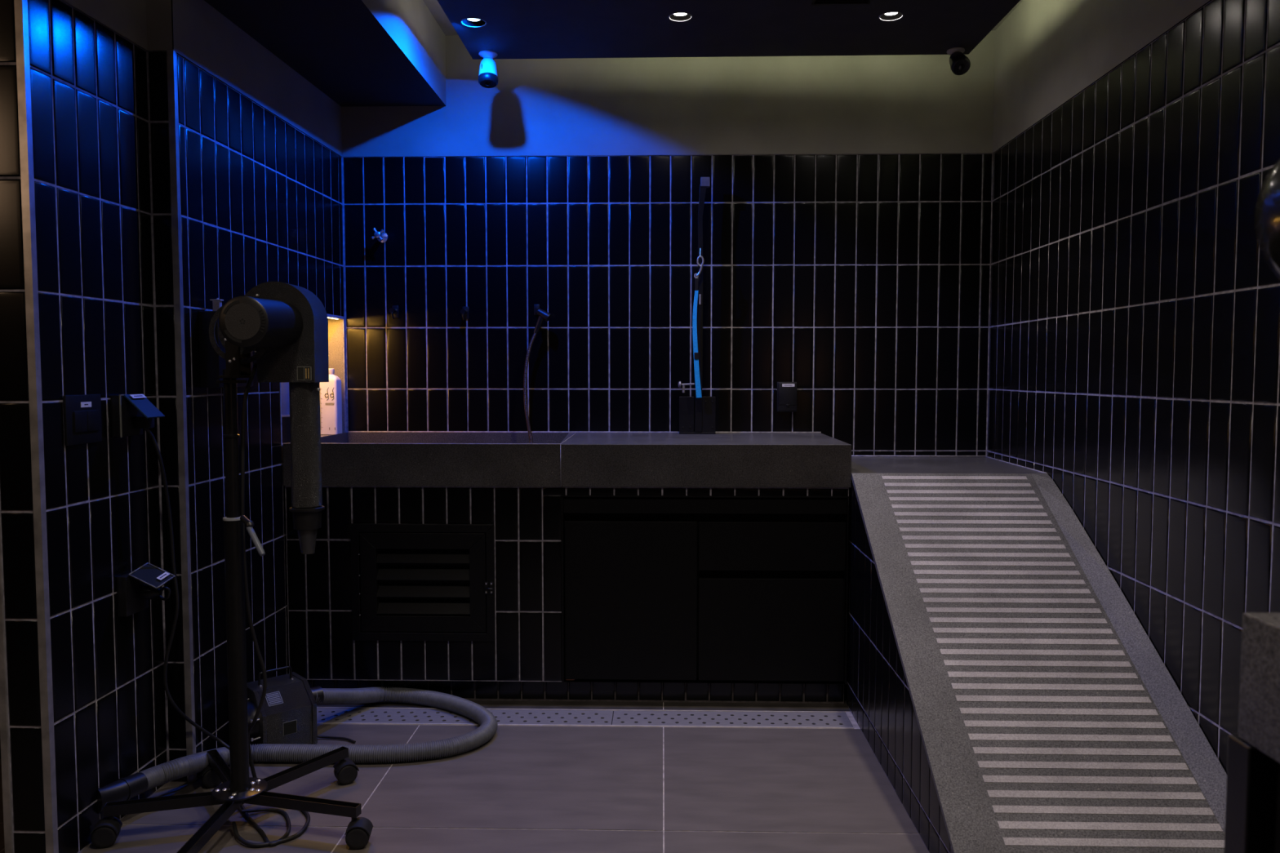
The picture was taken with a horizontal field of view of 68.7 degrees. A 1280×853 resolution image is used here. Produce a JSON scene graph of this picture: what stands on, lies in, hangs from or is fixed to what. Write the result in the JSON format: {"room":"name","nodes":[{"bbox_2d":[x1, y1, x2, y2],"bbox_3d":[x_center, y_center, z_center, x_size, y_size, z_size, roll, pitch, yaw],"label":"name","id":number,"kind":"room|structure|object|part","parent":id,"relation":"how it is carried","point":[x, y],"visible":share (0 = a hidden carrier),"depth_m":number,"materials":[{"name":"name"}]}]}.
{"room":"dog grooming room","nodes":[
{"label":"dog grooming room","id":0,"kind":"room"},
{"bbox_2d":[27,0,168,852],"bbox_3d":[-1.270,-0.216,2.217,0.006,2.362,0.475,0,3,3],"label":"wall","id":1,"kind":"structure","parent":0,"point":[89,82],"depth_m":2.19,"materials":[{"name":"grey tile"}]},
{"bbox_2d":[62,394,102,445],"bbox_3d":[-1.268,-0.017,2.137,0.011,0.112,0.126,0,3,3],"label":"switch plate","id":2,"kind":"object","parent":1,"relation":"attached to","point":[82,424],"visible":1,"depth_m":2.13,"materials":[{"name":"black plastic"}]},
{"bbox_2d":[111,394,164,437],"bbox_3d":[-1.222,-0.028,2.289,0.090,0.103,0.094,0,3,1],"label":"wall socket","id":3,"kind":"object","parent":1,"relation":"attached to","point":[124,407],"visible":1,"depth_m":2.26,"materials":[{"name":"black plastic"}]},
{"bbox_2d":[133,416,291,846],"bbox_3d":[-1.000,0.467,2.326,0.461,0.984,0.221,2,4,27],"label":"lead","id":4,"kind":"object","parent":3,"relation":"hanging from","point":[139,422],"visible":0.8,"depth_m":2.36,"materials":[{"name":"black rubber"}]},
{"bbox_2d":[116,562,175,617],"bbox_3d":[-1.215,0.402,2.314,0.104,0.116,0.098,0,3,1],"label":"wall socket","id":5,"kind":"object","parent":1,"relation":"attached to","point":[130,602],"visible":1,"depth_m":2.29,"materials":[{"name":"black plastic"}]},
{"bbox_2d":[139,584,170,600],"bbox_3d":[-1.210,0.416,2.342,0.070,0.043,0.039,0,3,1],"label":"plug","id":6,"kind":"object","parent":5,"relation":"attached to","point":[146,593],"visible":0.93,"depth_m":2.33,"materials":[{"name":"black plastic"}]},
{"bbox_3d":[-1.192,0.418,2.346,0.034,0.037,0.019,0,3,1],"label":"cord","id":7,"kind":"part","parent":6,"relation":"part of","materials":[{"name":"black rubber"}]},
{"bbox_2d":[138,0,187,782],"bbox_3d":[-1.235,-0.229,2.434,0.087,2.362,0.006,0,3,1],"label":"wall","id":8,"kind":"structure","parent":0,"point":[158,12],"depth_m":2.43,"materials":[{"name":"black metal"}]},
{"bbox_2d":[0,0,346,852],"bbox_3d":[-1.259,-0.250,2.811,0.175,2.362,1.670,0,3,3],"label":"wall","id":9,"kind":"structure","parent":0,"point":[261,202],"depth_m":2.62,"materials":[{"name":"grey tile"}]},
{"bbox_2d":[0,521,13,852],"bbox_3d":[-1.379,-0.203,1.987,0.016,2.362,0.015,0,3,1],"label":"trim","id":10,"kind":"structure","parent":9,"relation":"attached to","point":[4,730],"depth_m":2.03,"materials":[{"name":"metal"}]},
{"bbox_2d":[13,0,58,852],"bbox_3d":[-1.288,-0.203,1.987,0.017,2.362,0.017,0,3,1],"label":"trim","id":11,"kind":"structure","parent":9,"relation":"attached to","point":[21,22],"depth_m":1.99,"materials":[{"name":"metal"}]},
{"bbox_2d":[166,48,196,782],"bbox_3d":[-1.199,-0.006,2.452,0.017,1.916,0.017,0,3,1],"label":"trim","id":12,"kind":"structure","parent":9,"relation":"attached to","point":[171,60],"depth_m":2.44,"materials":[{"name":"metal"}]},
{"bbox_2d":[198,311,253,387],"bbox_3d":[-1.155,-0.213,2.620,0.055,0.206,0.200,0,3,3],"label":"wall box","id":13,"kind":"object","parent":9,"relation":"attached to","point":[212,365],"visible":0.48,"depth_m":2.52,"materials":[{"name":"black plastic"}]},
{"bbox_2d":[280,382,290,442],"bbox_3d":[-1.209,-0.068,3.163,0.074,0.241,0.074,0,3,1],"label":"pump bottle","id":14,"kind":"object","parent":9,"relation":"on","point":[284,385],"visible":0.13,"depth_m":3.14,"materials":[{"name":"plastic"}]},
{"bbox_2d":[280,382,289,415],"bbox_3d":[-1.209,-0.113,3.160,0.058,0.150,0.058,0,3,1],"label":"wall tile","id":15,"kind":"object","parent":14,"relation":"on","point":[284,385],"depth_m":3.14,"materials":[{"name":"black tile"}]},
{"bbox_2d":[281,417,290,442],"bbox_3d":[-1.209,0.009,3.167,0.072,0.086,0.072,0,3,1],"label":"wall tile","id":16,"kind":"object","parent":14,"relation":"on","point":[285,420],"depth_m":3.14,"materials":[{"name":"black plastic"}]},
{"bbox_2d":[279,313,346,445],"bbox_3d":[-1.151,-0.180,3.315,0.006,0.450,0.586,0,3,3],"label":"trim","id":17,"kind":"structure","parent":9,"relation":"attached to","point":[328,315],"depth_m":3.59,"materials":[{"name":"grey metal"}]},
{"bbox_2d":[319,368,342,435],"bbox_3d":[-1.173,-0.095,3.549,0.068,0.250,0.070,0,3,1],"label":"bottle","id":18,"kind":"object","parent":9,"relation":"in","point":[331,397],"visible":0.88,"depth_m":3.52,"materials":[{"name":"white plastic"}]},
{"bbox_2d":[204,0,446,106],"bbox_3d":[-0.961,-1.311,2.956,0.433,0.262,1.180,0,3,1],"label":"ceiling","id":19,"kind":"structure","parent":0,"point":[355,52],"depth_m":2.97,"materials":[{"name":"paint"}]},
{"bbox_2d":[0,695,928,852],"bbox_3d":[-1.843,1.074,0.357,6.300,0.001,6.700,0,3,1],"label":"floor","id":20,"kind":"structure","parent":0,"point":[527,788],"depth_m":2.40,"materials":[{"name":"tile"}]},
{"bbox_2d":[89,281,373,852],"bbox_3d":[-0.960,0.312,2.230,0.625,1.306,0.607,-3,4,-37],"label":"dryer","id":21,"kind":"object","parent":20,"relation":"on","point":[285,325],"visible":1,"depth_m":2.21,"materials":[{"name":"black metal"}]},
{"bbox_2d":[89,816,122,834],"bbox_3d":[-1.236,0.925,2.169,0.057,0.025,0.047,-1,3,-16],"label":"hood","id":22,"kind":"object","parent":21,"relation":"attached to","point":[107,824],"depth_m":2.16,"materials":[{"name":"black plastic"}]},
{"bbox_3d":[-1.111,0.889,2.211,0.272,0.024,0.023,-1,3,-15],"label":"leg","id":23,"kind":"part","parent":21,"relation":"part of","materials":[{"name":"black metal"}]},
{"bbox_3d":[-0.959,0.896,2.086,0.023,0.024,0.290,0,3,-1],"label":"leg","id":24,"kind":"part","parent":21,"relation":"part of","materials":[{"name":"black metal"}]},
{"bbox_2d":[209,297,223,311],"bbox_3d":[-1.157,-0.333,2.561,0.030,0.038,0.018,0,3,1],"label":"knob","id":25,"kind":"object","parent":21,"relation":"attached to","point":[216,304],"visible":0.8,"depth_m":2.55,"materials":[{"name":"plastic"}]},
{"bbox_3d":[-1.056,0.879,2.378,0.023,0.024,0.280,-2,4,-37],"label":"leg","id":26,"kind":"part","parent":21,"relation":"part of","materials":[{"name":"black metal"}]},
{"bbox_3d":[-0.932,-0.220,2.184,0.147,0.147,0.004,0,3,1],"label":"tilt plate","id":27,"kind":"part","parent":21,"relation":"part of","materials":[{"name":"black metal"}]},
{"bbox_3d":[-0.960,0.872,2.249,0.124,0.006,0.124,0,3,1],"label":"hub plate","id":28,"kind":"part","parent":21,"relation":"part of","materials":[{"name":"black metal"}]},
{"bbox_3d":[-0.884,0.263,2.156,0.062,0.068,0.013,2,4,35],"label":"clamp lever","id":29,"kind":"part","parent":21,"relation":"part of","materials":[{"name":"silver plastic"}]},
{"bbox_3d":[-0.849,-0.233,2.106,0.113,0.113,0.194,0,3,1],"label":"motor","id":30,"kind":"part","parent":21,"relation":"part of","materials":[{"name":"black plastic"}]},
{"bbox_3d":[-0.797,0.889,2.208,0.298,0.024,0.023,1,3,14],"label":"leg","id":31,"kind":"part","parent":21,"relation":"part of","materials":[{"name":"black metal"}]},
{"bbox_3d":[-0.790,-0.125,2.205,0.034,0.032,0.002,0,3,1],"label":"rating plate","id":32,"kind":"part","parent":21,"relation":"part of","materials":[{"name":"black"}]},
{"bbox_3d":[-0.869,0.879,2.389,0.023,0.024,0.292,2,4,33],"label":"leg","id":33,"kind":"part","parent":21,"relation":"part of","materials":[{"name":"black metal"}]},
{"bbox_2d":[333,758,359,773],"bbox_3d":[-0.785,0.906,2.501,0.057,0.025,0.047,-2,4,-32],"label":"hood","id":34,"kind":"object","parent":21,"relation":"attached to","point":[341,765],"depth_m":2.49,"materials":[{"name":"black plastic"}]},
{"bbox_2d":[344,817,373,836],"bbox_3d":[-0.649,0.925,2.164,0.057,0.025,0.047,0,3,-7],"label":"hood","id":35,"kind":"object","parent":21,"relation":"attached to","point":[359,826],"depth_m":2.15,"materials":[{"name":"black plastic"}]},
{"bbox_2d":[247,666,317,746],"bbox_3d":[-1.074,0.828,2.748,0.190,0.216,0.164,-3,4,-42],"label":"blower","id":36,"kind":"object","parent":20,"relation":"on","point":[287,714],"depth_m":2.71,"materials":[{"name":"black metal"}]},
{"bbox_3d":[-1.056,0.786,2.703,0.042,0.028,0.033,-3,4,-42],"label":"rating plate","id":37,"kind":"part","parent":36,"relation":"part of","materials":[{"name":"silver metal"}]},
{"bbox_3d":[-1.082,0.738,2.779,0.100,0.040,0.007,-3,4,-42],"label":"carry handle","id":38,"kind":"part","parent":36,"relation":"part of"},
{"bbox_3d":[-1.008,0.869,2.700,0.040,0.038,0.002,-3,4,-42],"label":"maker plate","id":39,"kind":"part","parent":36,"relation":"part of","materials":[{"name":"black"}]},
{"bbox_2d":[97,685,497,813],"bbox_3d":[-0.857,0.871,2.579,0.564,0.147,1.074,2,4,29],"label":"hose","id":40,"kind":"object","parent":20,"relation":"on","point":[126,788],"visible":0.86,"depth_m":2.62,"materials":[{"name":"black plastic"}]},
{"bbox_2d":[317,735,355,743],"bbox_3d":[-0.906,0.922,2.780,0.139,0.022,0.027,0,3,8],"label":"lead","id":41,"kind":"object","parent":20,"relation":"on","point":[318,736],"visible":0.84,"depth_m":2.79,"materials":[{"name":"black rubber"}]},
{"bbox_2d":[284,485,848,703],"bbox_3d":[-0.242,0.553,3.097,1.833,0.724,0.081,0,3,1],"label":"counter base","id":42,"kind":"object","parent":20,"relation":"on","point":[523,663],"depth_m":3.07,"materials":[{"name":"grey tile"}]},
{"bbox_2d":[350,523,495,641],"bbox_3d":[-0.709,0.509,3.080,0.469,0.384,0.063,0,3,1],"label":"access door","id":43,"kind":"structure","parent":42,"relation":"attached to","point":[410,582],"depth_m":3.06,"materials":[{"name":"black metal"}]},
{"bbox_2d":[282,431,851,487],"bbox_3d":[-0.234,0.168,3.318,1.837,0.264,0.590,0,3,1],"label":"countertop","id":44,"kind":"structure","parent":42,"relation":"on","point":[351,458],"depth_m":3.02,"materials":[{"name":"stone"}]},
{"bbox_2d":[282,431,577,486],"bbox_3d":[-0.701,0.169,3.329,0.903,0.260,0.586,0,3,1],"label":"basin","id":45,"kind":"object","parent":44,"relation":"in","point":[349,459],"depth_m":3.03,"materials":[{"name":"stone"}]},
{"bbox_2d":[678,177,715,434],"bbox_3d":[0.213,-0.447,3.500,0.141,0.950,0.062,0,3,1],"label":"post","id":46,"kind":"object","parent":44,"relation":"on","point":[705,406],"visible":0.99,"depth_m":3.50,"materials":[{"name":"metal"}]},
{"bbox_3d":[0.173,-0.147,3.499,0.061,0.042,0.024,0,3,1],"label":"tightening knob","id":47,"kind":"part","parent":46,"relation":"part of","materials":[{"name":"metal"}]},
{"bbox_3d":[0.174,-0.043,3.511,0.055,0.140,0.008,0,3,1],"label":"clamp plate","id":48,"kind":"part","parent":46,"relation":"part of","materials":[{"name":"black metal"}]},
{"bbox_2d":[692,248,704,397],"bbox_3d":[0.215,-0.383,3.466,0.042,0.553,0.017,0,3,1],"label":"loop","id":49,"kind":"object","parent":46,"relation":"hanging from","point":[697,380],"visible":1,"depth_m":3.46,"materials":[{"name":"blue fabric"}]},
{"bbox_3d":[0.258,-0.042,3.509,0.050,0.140,0.008,0,3,1],"label":"clamp plate","id":50,"kind":"part","parent":46,"relation":"part of","materials":[{"name":"black metal"}]},
{"bbox_2d":[560,495,848,684],"bbox_3d":[0.208,0.529,3.070,0.928,0.614,0.061,0,3,1],"label":"base cabinet","id":51,"kind":"object","parent":42,"relation":"attached to","point":[710,588],"visible":0.88,"depth_m":3.06,"materials":[{"name":"black wood"}]},
{"bbox_3d":[-0.030,0.570,3.070,0.432,0.524,0.018,0,3,1],"label":"door","id":52,"kind":"part","parent":51,"relation":"part of","materials":[{"name":"black wood"}]},
{"bbox_3d":[0.429,0.664,3.065,0.474,0.338,0.018,0,3,1],"label":"drawer","id":53,"kind":"part","parent":51,"relation":"part of","materials":[{"name":"black wood"}]},
{"bbox_3d":[0.429,0.389,3.049,0.474,0.158,0.018,0,3,1],"label":"drawer","id":54,"kind":"part","parent":51,"relation":"part of","materials":[{"name":"black wood"}]},
{"bbox_2d":[316,706,853,728],"bbox_3d":[-0.249,0.932,2.970,1.819,0.023,0.138,0,3,1],"label":"floor drain","id":55,"kind":"object","parent":20,"relation":"in","point":[325,715],"visible":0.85,"depth_m":2.96,"materials":[{"name":"metal"}]},
{"bbox_2d":[844,455,1226,852],"bbox_3d":[0.975,0.553,2.636,0.647,0.777,1.938,0,3,1],"label":"ramp","id":56,"kind":"object","parent":20,"relation":"on","point":[1010,694],"visible":0.98,"depth_m":2.32,"materials":[{"name":"grey tile"}]},
{"bbox_2d":[1224,613,1279,852],"bbox_3d":[0.900,0.634,0.662,0.566,0.842,0.692,0,3,1],"label":"counter","id":57,"kind":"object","parent":20,"relation":"on","point":[1252,810],"depth_m":0.96,"materials":[{"name":"stone"}]},
{"bbox_3d":[0.644,0.682,0.999,0.038,0.708,0.037,0,3,1],"label":"corner post","id":58,"kind":"part","parent":57,"relation":"part of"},
{"bbox_2d":[1254,158,1279,279],"bbox_3d":[0.719,-0.055,0.911,0.190,0.504,0.180,0,3,1],"label":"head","id":59,"kind":"object","parent":57,"relation":"on","point":[1267,214],"visible":1,"depth_m":0.94},
{"bbox_3d":[0.911,0.695,0.764,0.543,0.708,0.390,0,3,1],"label":"panel","id":60,"kind":"part","parent":57,"relation":"part of","materials":[{"name":"black"}]},
{"bbox_2d":[171,0,1022,40],"bbox_3d":[-1.843,-1.285,0.231,6.300,0.001,6.720,0,3,1],"label":"ceiling","id":61,"kind":"structure","parent":0,"point":[433,6],"depth_m":3.35,"materials":[{"name":"grey paint"}]},
{"bbox_3d":[0.235,-1.281,1.374,1.140,0.140,2.540,0,3,1],"label":"ceiling","id":62,"kind":"structure","parent":61,"relation":"hanging from","visible":0},
{"bbox_2d":[437,0,1020,59],"bbox_3d":[0.198,-1.123,0.104,1.724,0.030,6.345,0,3,1],"label":"ceiling panel","id":63,"kind":"object","parent":62,"relation":"hanging from","point":[513,28],"visible":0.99,"depth_m":2.98,"materials":[{"name":"black paint"}]},
{"bbox_2d":[460,17,486,27],"bbox_3d":[-0.522,-1.276,2.944,0.081,0.012,0.081,0,3,1],"label":"recessed light","id":64,"kind":"object","parent":63,"relation":"attached to","point":[471,21],"visible":0.98,"depth_m":2.96,"materials":[{"name":"grey metal"}]},
{"bbox_2d":[478,49,498,88],"bbox_3d":[-0.522,-1.229,3.225,0.069,0.115,0.082,0,3,1],"label":"security camera","id":65,"kind":"object","parent":63,"relation":"attached to","point":[488,76],"visible":1,"depth_m":3.20,"materials":[{"name":"white plastic"}]},
{"bbox_2d":[667,12,692,22],"bbox_3d":[0.125,-1.273,2.899,0.075,0.012,0.075,0,3,1],"label":"recessed light","id":66,"kind":"object","parent":63,"relation":"attached to","point":[677,16],"visible":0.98,"depth_m":2.92,"materials":[{"name":"grey metal"}]},
{"bbox_2d":[878,11,903,21],"bbox_3d":[0.776,-1.273,2.894,0.075,0.012,0.075,0,3,1],"label":"recessed light","id":67,"kind":"object","parent":63,"relation":"attached to","point":[890,15],"visible":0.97,"depth_m":2.91,"materials":[{"name":"grey metal"}]},
{"bbox_2d":[946,47,970,75],"bbox_3d":[1.080,-1.237,3.178,0.064,0.095,0.106,0,3,1],"label":"security camera","id":68,"kind":"object","parent":63,"relation":"attached to","point":[960,64],"visible":1,"depth_m":3.15,"materials":[{"name":"black plastic"}]},
{"bbox_2d":[337,30,998,456],"bbox_3d":[0.094,-0.295,3.589,2.498,2.362,0.022,0,3,1],"label":"wall","id":69,"kind":"structure","parent":0,"point":[847,212],"depth_m":3.56,"materials":[{"name":"grey tile"}]},
{"bbox_2d":[371,227,387,242],"bbox_3d":[-0.985,-0.724,3.545,0.049,0.049,0.072,0,3,1],"label":"tap","id":70,"kind":"object","parent":69,"relation":"attached to","point":[382,237],"visible":1,"depth_m":3.52,"materials":[{"name":"silver metal"}]},
{"bbox_2d":[389,305,399,319],"bbox_3d":[-0.940,-0.437,3.575,0.028,0.054,0.046,0,3,1],"label":"hook","id":71,"kind":"object","parent":69,"relation":"attached to","point":[394,310],"visible":1,"depth_m":3.59,"materials":[{"name":"black plastic"}]},
{"bbox_2d":[460,306,469,319],"bbox_3d":[-0.669,-0.432,3.568,0.028,0.054,0.046,0,3,1],"label":"hook","id":72,"kind":"object","parent":69,"relation":"attached to","point":[464,311],"visible":1,"depth_m":3.58,"materials":[{"name":"black plastic"}]},
{"bbox_2d":[523,304,551,443],"bbox_3d":[-0.402,-0.117,3.522,0.093,0.692,0.152,2,4,33],"label":"shower","id":73,"kind":"object","parent":69,"relation":"attached to","point":[543,315],"visible":0.76,"depth_m":3.53,"materials":[{"name":"black plastic"}]},
{"bbox_3d":[-0.380,-0.385,3.534,0.045,0.069,0.025,0,3,1],"label":"shower handle","id":74,"kind":"part","parent":73,"relation":"part of","materials":[{"name":"black plastic"}]},
{"bbox_2d":[776,382,797,412],"bbox_3d":[0.560,-0.112,3.560,0.076,0.114,0.039,0,3,1],"label":"wall outlet","id":75,"kind":"object","parent":69,"relation":"attached to","point":[786,391],"visible":1,"depth_m":3.54,"materials":[{"name":"black plastic"}]},
{"bbox_2d":[986,0,1279,773],"bbox_3d":[1.181,-0.102,0.229,0.006,2.362,6.721,0,3,2],"label":"wall","id":76,"kind":"structure","parent":0,"point":[1134,356],"depth_m":2.33,"materials":[{"name":"grey tile"}]}
]}

